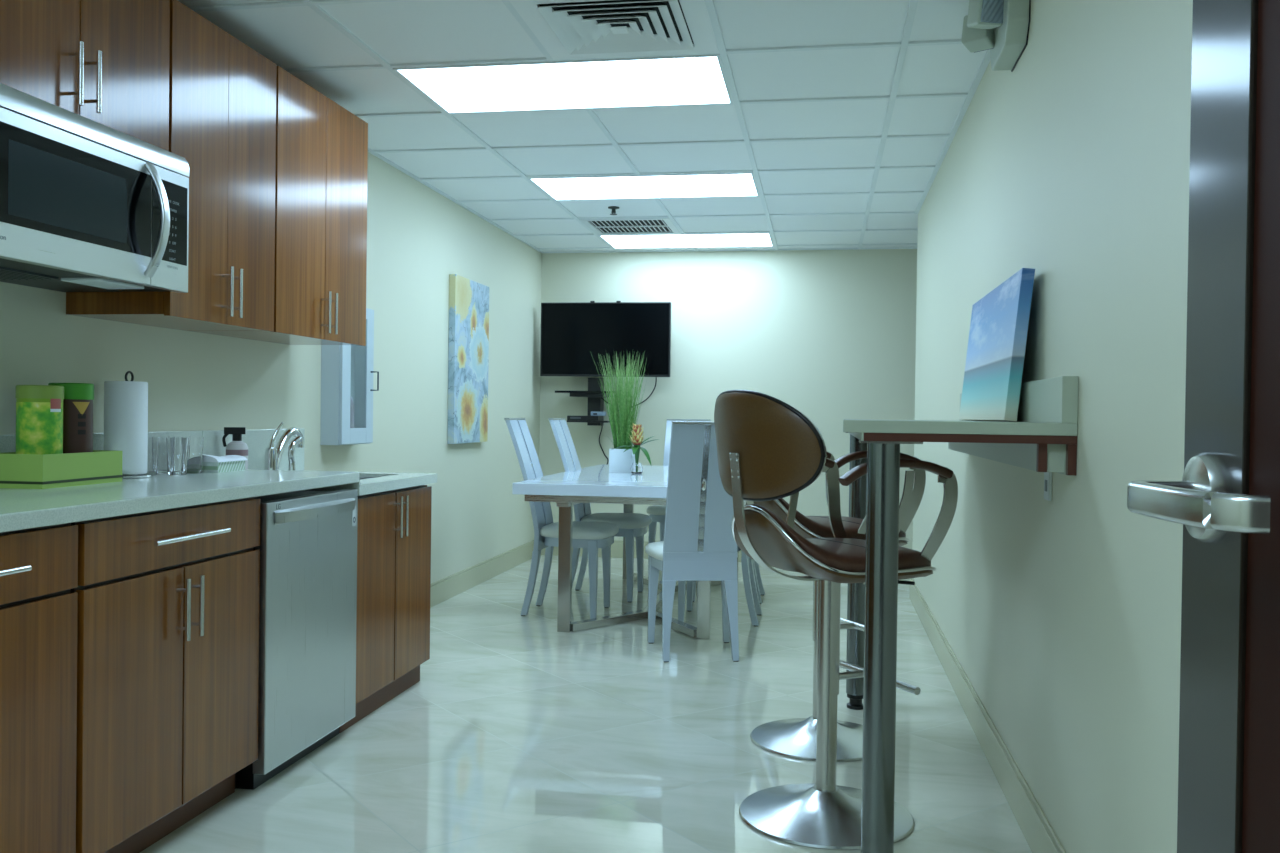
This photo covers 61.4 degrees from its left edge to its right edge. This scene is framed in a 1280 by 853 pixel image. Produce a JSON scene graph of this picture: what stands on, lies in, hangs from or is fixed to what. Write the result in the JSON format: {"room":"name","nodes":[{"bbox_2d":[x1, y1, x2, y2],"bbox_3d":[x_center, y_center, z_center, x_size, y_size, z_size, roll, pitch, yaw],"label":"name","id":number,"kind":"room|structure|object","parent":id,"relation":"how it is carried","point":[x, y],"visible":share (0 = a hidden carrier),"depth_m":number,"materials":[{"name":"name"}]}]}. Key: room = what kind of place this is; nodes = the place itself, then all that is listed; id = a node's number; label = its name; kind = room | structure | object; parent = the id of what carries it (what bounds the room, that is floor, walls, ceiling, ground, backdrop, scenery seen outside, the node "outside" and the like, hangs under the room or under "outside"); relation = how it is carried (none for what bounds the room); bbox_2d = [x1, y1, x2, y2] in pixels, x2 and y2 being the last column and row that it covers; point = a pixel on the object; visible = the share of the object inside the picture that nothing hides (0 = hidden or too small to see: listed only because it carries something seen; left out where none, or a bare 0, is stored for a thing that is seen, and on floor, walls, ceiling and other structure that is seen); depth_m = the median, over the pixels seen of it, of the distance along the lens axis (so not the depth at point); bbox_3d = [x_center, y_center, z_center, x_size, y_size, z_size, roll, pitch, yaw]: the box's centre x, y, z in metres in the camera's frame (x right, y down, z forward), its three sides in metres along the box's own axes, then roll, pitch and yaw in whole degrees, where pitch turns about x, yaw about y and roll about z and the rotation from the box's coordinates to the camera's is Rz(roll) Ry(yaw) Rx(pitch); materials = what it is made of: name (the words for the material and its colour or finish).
{"room":"common room","nodes":[
{"label":"common room","id":0,"kind":"room"},
{"bbox_2d":[0,152,541,582],"bbox_3d":[-1.596,-0.259,4.066,0.150,2.600,8.890,1,1,10],"label":"wall","id":1,"kind":"structure","parent":0,"point":[417,237],"depth_m":5.56,"materials":[{"name":"beige paint"}]},
{"bbox_2d":[0,0,169,150],"bbox_3d":[-1.547,-1.000,2.727,0.370,0.452,0.753,1,1,10],"label":"upper cabinet","id":2,"kind":"object","parent":1,"relation":"attached to","point":[105,62],"visible":0.73,"depth_m":2.75,"materials":[{"name":"brown wood"}]},
{"bbox_2d":[0,83,188,292],"bbox_3d":[-1.511,-0.573,2.724,0.452,0.394,0.754,1,1,10],"label":"microwave","id":3,"kind":"object","parent":2,"relation":"attached to","point":[87,205],"visible":1,"depth_m":2.66,"materials":[{"name":"grey metal"}]},
{"bbox_2d":[0,431,201,452],"bbox_3d":[-1.739,0.091,2.741,0.020,0.134,2.183,1,1,10],"label":"backsplash","id":4,"kind":"structure","parent":1,"relation":"attached to","point":[7,442],"depth_m":3.27,"materials":[{"name":"white stone"}]},
{"bbox_2d":[66,0,276,331],"bbox_3d":[-1.436,-0.777,3.404,0.370,0.909,0.599,1,1,10],"label":"upper cabinet","id":5,"kind":"object","parent":1,"relation":"attached to","point":[222,91],"visible":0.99,"depth_m":3.34,"materials":[{"name":"brown wood"}]},
{"bbox_2d":[202,428,304,470],"bbox_3d":[-1.494,0.100,4.194,0.020,0.178,0.760,1,1,10],"label":"backsplash","id":6,"kind":"structure","parent":1,"relation":"attached to","point":[257,441],"depth_m":4.18,"materials":[{"name":"white stone"}]},
{"bbox_2d":[191,66,367,345],"bbox_3d":[-1.323,-0.783,4.072,0.370,0.909,0.739,1,1,10],"label":"upper cabinet","id":7,"kind":"object","parent":1,"relation":"attached to","point":[321,176],"visible":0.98,"depth_m":3.99,"materials":[{"name":"brown wood"}]},
{"bbox_2d":[320,308,378,444],"bbox_3d":[-1.308,-0.234,4.905,0.138,0.630,0.340,1,1,10],"label":"cabinet","id":8,"kind":"object","parent":1,"relation":"attached to","point":[347,371],"visible":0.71,"depth_m":4.80,"materials":[{"name":"grey metal"}]},
{"bbox_2d":[447,274,488,443],"bbox_3d":[-1.055,-0.400,6.671,0.040,1.000,0.650,1,1,10],"label":"canvas painting","id":9,"kind":"object","parent":1,"relation":"attached to","point":[468,355],"visible":1,"depth_m":6.58},
{"bbox_2d":[430,540,533,607],"bbox_3d":[-1.115,0.955,6.536,0.013,0.132,3.880,1,1,10],"label":"baseboard","id":10,"kind":"structure","parent":1,"relation":"attached to","point":[448,587],"depth_m":6.93,"materials":[{"name":"beige"}]},
{"bbox_2d":[178,0,986,251],"bbox_3d":[0.430,-1.350,3.714,4.230,0.112,9.190,1,1,10],"label":"ceiling","id":11,"kind":"structure","parent":0,"point":[407,31],"depth_m":4.54,"materials":[{"name":"white tile"}]},
{"bbox_2d":[393,54,733,113],"bbox_3d":[-0.264,-1.301,4.122,1.195,0.010,0.586,1,1,10],"label":"recessed light","id":12,"kind":"object","parent":11,"relation":"in","point":[694,79],"visible":1,"depth_m":4.09,"materials":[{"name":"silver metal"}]},
{"bbox_2d":[188,0,967,251],"bbox_3d":[0.429,-1.290,3.715,3.930,0.009,8.890,1,1,10],"label":"grid","id":13,"kind":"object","parent":11,"relation":"attached to","point":[313,4],"depth_m":4.57,"materials":[{"name":"silver metal"}]},
{"bbox_2d":[608,206,618,214],"bbox_3d":[-0.160,-1.310,6.558,0.070,0.046,0.070,1,1,10],"label":"sprinkler head","id":14,"kind":"object","parent":11,"relation":"attached to","point":[613,208],"visible":1,"depth_m":6.55},
{"bbox_2d":[509,0,718,59],"bbox_3d":[-0.065,-1.285,3.470,0.586,0.026,0.586,1,1,10],"label":"ceiling vent","id":15,"kind":"object","parent":11,"relation":"in","point":[567,29],"visible":1,"depth_m":3.47,"materials":[{"name":"white metal"}]},
{"bbox_2d":[579,218,680,234],"bbox_3d":[-0.056,-1.332,7.178,0.586,0.012,0.586,1,1,10],"label":"ceiling vent","id":16,"kind":"object","parent":11,"relation":"in","point":[633,226],"visible":1,"depth_m":7.17,"materials":[{"name":"white plastic"}]},
{"bbox_2d":[528,173,759,200],"bbox_3d":[0.041,-1.316,5.925,1.195,0.010,0.586,1,1,10],"label":"recessed light","id":17,"kind":"object","parent":11,"relation":"in","point":[714,184],"visible":1,"depth_m":5.91,"materials":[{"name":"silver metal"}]},
{"bbox_2d":[598,233,773,248],"bbox_3d":[0.346,-1.332,7.728,1.195,0.010,0.586,1,1,10],"label":"recessed light","id":18,"kind":"object","parent":11,"relation":"in","point":[712,239],"visible":1,"depth_m":7.72,"materials":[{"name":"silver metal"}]},
{"bbox_2d":[140,555,1031,852],"bbox_3d":[0.397,1.122,3.741,4.230,0.100,9.190,1,1,10],"label":"floor","id":19,"kind":"structure","parent":0,"point":[516,733],"depth_m":3.57,"materials":[{"name":"tile"}]},
{"bbox_2d":[0,523,77,852],"bbox_3d":[-1.558,0.634,2.022,0.629,0.860,0.757,1,1,10],"label":"base cabinet","id":20,"kind":"object","parent":19,"relation":"on","point":[39,565],"visible":0.99,"depth_m":2.23,"materials":[{"name":"brown wood"}]},
{"bbox_2d":[0,431,359,532],"bbox_3d":[-1.449,0.133,2.693,0.610,0.210,2.184,1,1,10],"label":"countertop","id":21,"kind":"structure","parent":20,"relation":"on","point":[20,509],"depth_m":2.77,"materials":[{"name":"white stone"}]},
{"bbox_2d":[0,450,122,488],"bbox_3d":[-1.588,0.113,2.932,0.172,0.088,0.337,1,1,8],"label":"tray","id":22,"kind":"object","parent":21,"relation":"on","point":[17,471],"visible":0.95,"depth_m":2.81,"materials":[{"name":"green plastic"}]},
{"bbox_2d":[15,385,63,454],"bbox_3d":[-1.605,0.021,2.883,0.114,0.262,0.114,1,1,10],"label":"canister","id":23,"kind":"object","parent":22,"relation":"in","point":[39,408],"visible":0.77,"depth_m":2.84,"materials":[{"name":"green metal"}]},
{"bbox_2d":[48,383,93,453],"bbox_3d":[-1.592,0.015,3.018,0.114,0.272,0.114,1,1,10],"label":"canister","id":24,"kind":"object","parent":22,"relation":"in","point":[78,399],"visible":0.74,"depth_m":2.98,"materials":[{"name":"brown metal"}]},
{"bbox_2d":[78,414,85,433],"bbox_3d":[-1.546,-0.006,2.987,0.001,0.057,0.022,1,1,34],"label":"print","id":25,"kind":"object","parent":24,"relation":"attached to","point":[81,417],"depth_m":2.99,"materials":[{"name":"black"}]},
{"bbox_2d":[104,371,150,478],"bbox_3d":[-1.554,-0.007,3.260,0.144,0.322,0.144,1,1,10],"label":"paper towel roll","id":26,"kind":"object","parent":21,"relation":"on","point":[125,402],"visible":0.76,"depth_m":3.21,"materials":[{"name":"white paper"}]},
{"bbox_2d":[146,437,159,474],"bbox_3d":[-1.556,0.094,3.408,0.068,0.118,0.068,1,1,10],"label":"drinking glass","id":27,"kind":"object","parent":21,"relation":"on","point":[153,442],"visible":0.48,"depth_m":3.39,"materials":[{"name":"white"}]},
{"bbox_2d":[157,437,167,473],"bbox_3d":[-1.545,0.093,3.498,0.068,0.118,0.068,1,1,-8],"label":"drinking glass","id":28,"kind":"object","parent":21,"relation":"on","point":[162,457],"visible":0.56,"depth_m":3.47,"materials":[{"name":"white"}]},
{"bbox_2d":[166,437,188,474],"bbox_3d":[-1.471,0.095,3.429,0.068,0.118,0.068,1,1,-8],"label":"drinking glass","id":29,"kind":"object","parent":21,"relation":"on","point":[176,447],"visible":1,"depth_m":3.40,"materials":[{"name":"white"}]},
{"bbox_2d":[185,437,203,473],"bbox_3d":[-1.464,0.093,3.530,0.068,0.118,0.068,1,1,-8],"label":"drinking glass","id":30,"kind":"object","parent":21,"relation":"on","point":[195,450],"visible":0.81,"depth_m":3.51,"materials":[{"name":"white"}]},
{"bbox_2d":[202,460,244,472],"bbox_3d":[-1.442,0.134,3.663,0.120,0.034,0.170,1,1,10],"label":"plastic tub","id":31,"kind":"object","parent":21,"relation":"on","point":[211,467],"visible":0.61,"depth_m":3.60,"materials":[{"name":"white plastic"}]},
{"bbox_2d":[202,455,246,461],"bbox_3d":[-1.442,0.105,3.663,0.132,0.023,0.184,1,1,10],"label":"folded cloth","id":32,"kind":"object","parent":31,"relation":"on","point":[206,458],"visible":0.74,"depth_m":3.61,"materials":[{"name":"white fabric"}]},
{"bbox_2d":[71,497,259,852],"bbox_3d":[-1.431,0.628,2.776,0.629,0.860,0.757,1,1,10],"label":"base cabinet","id":33,"kind":"object","parent":19,"relation":"on","point":[168,615],"visible":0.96,"depth_m":2.66,"materials":[{"name":"brown wood"}]},
{"bbox_2d":[235,489,357,789],"bbox_3d":[-1.290,0.633,3.459,0.622,0.838,0.615,1,1,10],"label":"dishwasher","id":34,"kind":"object","parent":19,"relation":"on","point":[308,546],"visible":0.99,"depth_m":3.34,"materials":[{"name":"silver metal"}]},
{"bbox_2d":[339,485,431,732],"bbox_3d":[-1.203,0.643,4.124,0.629,0.805,0.780,1,1,10],"label":"base cabinet","id":35,"kind":"object","parent":19,"relation":"on","point":[394,526],"visible":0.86,"depth_m":4.05,"materials":[{"name":"brown wood"}]},
{"bbox_2d":[202,428,436,495],"bbox_3d":[-1.203,0.123,4.145,0.610,0.215,0.760,1,1,10],"label":"countertop","id":36,"kind":"structure","parent":35,"relation":"on","point":[257,441],"depth_m":4.16,"materials":[{"name":"white stone"}]},
{"bbox_2d":[222,427,247,468],"bbox_3d":[-1.466,0.098,3.907,0.089,0.190,0.076,1,1,-20],"label":"spray bottle","id":37,"kind":"object","parent":36,"relation":"on","point":[236,446],"visible":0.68,"depth_m":3.89,"materials":[{"name":"white plastic"}]},
{"bbox_2d":[264,422,303,469],"bbox_3d":[-1.382,0.086,4.197,0.060,0.209,0.273,1,1,10],"label":"faucet","id":38,"kind":"object","parent":36,"relation":"on","point":[273,456],"visible":0.78,"depth_m":4.12,"materials":[{"name":"silver metal"}]},
{"bbox_2d":[288,436,301,470],"bbox_3d":[-1.323,0.114,4.125,0.048,0.156,0.078,1,1,10],"label":"sprayer","id":39,"kind":"object","parent":36,"relation":"on","point":[291,448],"visible":0.83,"depth_m":4.10,"materials":[{"name":"silver metal"}]},
{"bbox_2d":[504,418,618,618],"bbox_3d":[-0.428,0.496,6.020,0.601,1.080,0.439,1,1,10],"label":"dining chair","id":40,"kind":"object","parent":19,"relation":"on","point":[592,535],"visible":0.88,"depth_m":5.90,"materials":[{"name":"white wood"}]},
{"bbox_2d":[540,521,618,539],"bbox_3d":[-0.335,0.570,6.005,0.410,0.068,0.439,1,1,10],"label":"seat cushion","id":41,"kind":"object","parent":40,"relation":"on","point":[581,530],"depth_m":5.85,"materials":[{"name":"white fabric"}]},
{"bbox_2d":[548,418,651,601],"bbox_3d":[-0.236,0.492,6.586,0.601,1.080,0.439,1,1,10],"label":"dining chair","id":42,"kind":"object","parent":19,"relation":"on","point":[631,525],"visible":0.7,"depth_m":6.47,"materials":[{"name":"silver metal"}]},
{"bbox_2d":[581,513,651,528],"bbox_3d":[-0.143,0.567,6.571,0.410,0.068,0.439,1,1,10],"label":"seat cushion","id":43,"kind":"object","parent":42,"relation":"on","point":[622,520],"depth_m":6.42,"materials":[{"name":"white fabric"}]},
{"bbox_2d":[512,464,744,638],"bbox_3d":[0.121,0.660,6.309,1.184,0.760,2.120,1,1,10],"label":"dining table","id":44,"kind":"object","parent":19,"relation":"on","point":[592,484],"visible":0.42,"depth_m":5.46,"materials":[{"name":"white paint"}]},
{"bbox_2d":[591,352,646,472],"bbox_3d":[-0.116,-0.093,6.488,0.340,0.735,0.321,1,1,8],"label":"potted grass","id":45,"kind":"object","parent":44,"relation":"on","point":[622,420],"depth_m":6.43,"materials":[{"name":"green plant"}]},
{"bbox_2d":[609,448,634,472],"bbox_3d":[-0.105,0.204,6.480,0.140,0.142,0.140,1,1,8],"label":"pot","id":46,"kind":"object","parent":45,"relation":"attached to","point":[620,461],"depth_m":6.41,"materials":[{"name":"white ceramic"}]},
{"bbox_2d":[631,463,642,473],"bbox_3d":[-0.019,0.246,6.364,0.074,0.062,0.074,1,1,10],"label":"flower vase","id":47,"kind":"object","parent":44,"relation":"on","point":[636,468],"visible":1,"depth_m":6.34,"materials":[{"name":"clear glass"}]},
{"bbox_2d":[612,423,658,466],"bbox_3d":[-0.035,0.122,6.365,0.273,0.293,0.191,1,1,-16],"label":"flower","id":48,"kind":"object","parent":47,"relation":"in","point":[636,439],"visible":1,"depth_m":6.34,"materials":[{"name":"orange plant"}]},
{"bbox_2d":[647,419,710,573],"bbox_3d":[0.297,0.489,7.503,0.439,1.080,0.601,1,1,10],"label":"dining chair","id":49,"kind":"object","parent":19,"relation":"on","point":[657,512],"visible":0.24,"depth_m":7.62,"materials":[{"name":"silver metal"}]},
{"bbox_2d":[647,505,665,514],"bbox_3d":[0.280,0.563,7.409,0.439,0.068,0.410,1,1,10],"label":"seat cushion","id":50,"kind":"object","parent":49,"relation":"on","point":[654,509],"depth_m":7.25,"materials":[{"name":"white fabric"}]},
{"bbox_2d":[645,421,738,661],"bbox_3d":[0.265,0.516,5.029,0.439,1.080,0.601,1,1,-5],"label":"dining chair","id":51,"kind":"object","parent":19,"relation":"on","point":[699,544],"visible":0.96,"depth_m":4.88,"materials":[{"name":"silver metal"}]},
{"bbox_2d":[645,541,737,560],"bbox_3d":[0.255,0.588,5.125,0.439,0.068,0.410,1,1,-5],"label":"seat cushion","id":52,"kind":"object","parent":51,"relation":"on","point":[657,551],"depth_m":4.91,"materials":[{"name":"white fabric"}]},
{"bbox_2d":[678,545,761,625],"bbox_3d":[0.471,0.509,5.878,0.601,1.080,0.439,1,1,10],"label":"dining chair","id":53,"kind":"object","parent":19,"relation":"on","point":[753,603],"visible":0.26,"depth_m":5.72,"materials":[{"name":"silver metal"}]},
{"bbox_2d":[693,559,764,603],"bbox_3d":[0.565,0.503,6.552,0.601,1.080,0.439,1,1,10],"label":"dining chair","id":54,"kind":"object","parent":19,"relation":"on","point":[760,590],"visible":0.07,"depth_m":6.42,"materials":[{"name":"silver metal"}]},
{"bbox_2d":[744,450,925,761],"bbox_3d":[0.607,0.486,3.688,0.611,1.177,0.575,0,1,-23],"label":"bar stool","id":55,"kind":"object","parent":19,"relation":"on","point":[795,738],"visible":0.22,"depth_m":3.57,"materials":[{"name":"silver metal"}]},
{"bbox_2d":[778,498,905,538],"bbox_3d":[0.638,0.294,3.693,0.511,0.182,0.439,0,1,-23],"label":"seat cushion","id":56,"kind":"object","parent":55,"relation":"on","point":[806,526],"depth_m":3.48,"materials":[{"name":"brown leather"}]},
{"bbox_2d":[714,390,957,849],"bbox_3d":[0.503,0.493,2.984,0.611,1.177,0.575,0,1,-25],"label":"bar stool","id":57,"kind":"object","parent":19,"relation":"on","point":[768,449],"visible":0.93,"depth_m":2.86,"materials":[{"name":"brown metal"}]},
{"bbox_2d":[744,504,930,570],"bbox_3d":[0.535,0.300,2.991,0.511,0.182,0.439,0,1,-25],"label":"seat cushion","id":58,"kind":"object","parent":57,"relation":"on","point":[775,543],"depth_m":2.86,"materials":[{"name":"brown leather"}]},
{"bbox_2d":[843,376,1077,852],"bbox_3d":[0.862,0.480,3.332,0.510,1.205,1.830,1,1,10],"label":"bar table","id":59,"kind":"object","parent":19,"relation":"on","point":[1043,437],"visible":0.9,"depth_m":2.49,"materials":[{"name":"grey laminate"}]},
{"bbox_2d":[959,268,1034,421],"bbox_3d":[1.068,-0.217,3.277,0.071,0.401,0.948,1,1,10],"label":"beach canvas","id":60,"kind":"object","parent":59,"relation":"on","point":[999,323],"visible":1,"depth_m":3.05},
{"bbox_2d":[1127,0,1279,852],"bbox_3d":[0.371,0.063,0.437,0.111,2.072,0.905,1,1,8],"label":"door","id":61,"kind":"structure","parent":19,"relation":"on","point":[1226,501],"depth_m":0.78,"materials":[{"name":"black laminate"}]},
{"bbox_2d":[539,249,916,548],"bbox_3d":[1.169,-0.267,8.183,4.230,2.600,0.150,1,1,10],"label":"wall","id":62,"kind":"structure","parent":0,"point":[830,335],"depth_m":8.15,"materials":[{"name":"beige paint"}]},
{"bbox_2d":[555,378,613,425],"bbox_3d":[-0.373,-0.190,8.159,0.460,0.365,0.408,1,1,10],"label":"shelf","id":63,"kind":"object","parent":62,"relation":"attached to","point":[595,403],"visible":0.7,"depth_m":8.23,"materials":[{"name":"black plastic"}]},
{"bbox_2d":[567,415,602,420],"bbox_3d":[-0.411,-0.063,8.111,0.235,0.036,0.202,1,1,10],"label":"media box","id":64,"kind":"object","parent":63,"relation":"on","point":[581,418],"visible":0.94,"depth_m":8.02,"materials":[{"name":"black plastic"}]},
{"bbox_2d":[591,411,605,415],"bbox_3d":[-0.312,-0.096,8.079,0.100,0.032,0.091,1,1,10],"label":"box","id":65,"kind":"object","parent":64,"relation":"on","point":[592,412],"visible":1,"depth_m":8.04,"materials":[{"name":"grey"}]},
{"bbox_2d":[599,423,608,464],"bbox_3d":[-0.344,0.286,8.278,0.178,0.657,0.167,1,1,10],"label":"cable","id":66,"kind":"object","parent":63,"relation":"hanging from","point":[601,423],"visible":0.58,"depth_m":8.34,"materials":[{"name":"black plastic"}]},
{"bbox_2d":[540,301,670,376],"bbox_3d":[-0.244,-0.660,8.214,0.992,0.568,0.250,1,1,10],"label":"television","id":67,"kind":"object","parent":62,"relation":"attached to","point":[570,332],"visible":0.97,"depth_m":8.09,"materials":[{"name":"black plastic"}]},
{"bbox_2d":[541,540,741,561],"bbox_3d":[1.145,0.968,8.115,3.917,0.132,0.013,1,1,10],"label":"baseboard","id":68,"kind":"structure","parent":62,"relation":"attached to","point":[617,546],"depth_m":8.33,"materials":[{"name":"beige"}]},
{"bbox_2d":[632,377,656,406],"bbox_3d":[-0.026,-0.248,8.224,0.328,0.317,0.158,1,1,10],"label":"cable","id":69,"kind":"object","parent":62,"relation":"attached to","point":[656,377],"visible":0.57,"depth_m":8.24,"materials":[{"name":"black plastic"}]},
{"bbox_2d":[913,0,1192,852],"bbox_3d":[1.130,-0.210,2.902,0.140,2.600,7.503,1,1,10],"label":"wall","id":70,"kind":"structure","parent":0,"point":[1070,165],"depth_m":2.37,"materials":[{"name":"beige paint"}]},
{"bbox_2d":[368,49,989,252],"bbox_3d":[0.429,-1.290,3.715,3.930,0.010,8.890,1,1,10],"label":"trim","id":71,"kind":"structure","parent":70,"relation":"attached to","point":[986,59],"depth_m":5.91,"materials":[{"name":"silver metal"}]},
{"bbox_2d":[910,578,1065,852],"bbox_3d":[1.038,1.023,2.928,0.013,0.132,7.503,1,1,10],"label":"baseboard","id":72,"kind":"structure","parent":70,"relation":"attached to","point":[1032,821],"depth_m":3.37,"materials":[{"name":"beige"}]},
{"bbox_2d":[961,0,1030,71],"bbox_3d":[1.041,-1.174,3.191,0.160,0.177,0.326,1,1,10],"label":"emergency light","id":73,"kind":"object","parent":70,"relation":"attached to","point":[1001,27],"visible":1,"depth_m":3.11,"materials":[{"name":"grey plastic"}]},
{"bbox_2d":[1044,472,1051,500],"bbox_3d":[1.009,0.146,2.670,0.010,0.072,0.060,1,1,10],"label":"wall socket","id":74,"kind":"object","parent":70,"relation":"attached to","point":[1047,475],"visible":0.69,"depth_m":2.65,"materials":[{"name":"white plastic"}]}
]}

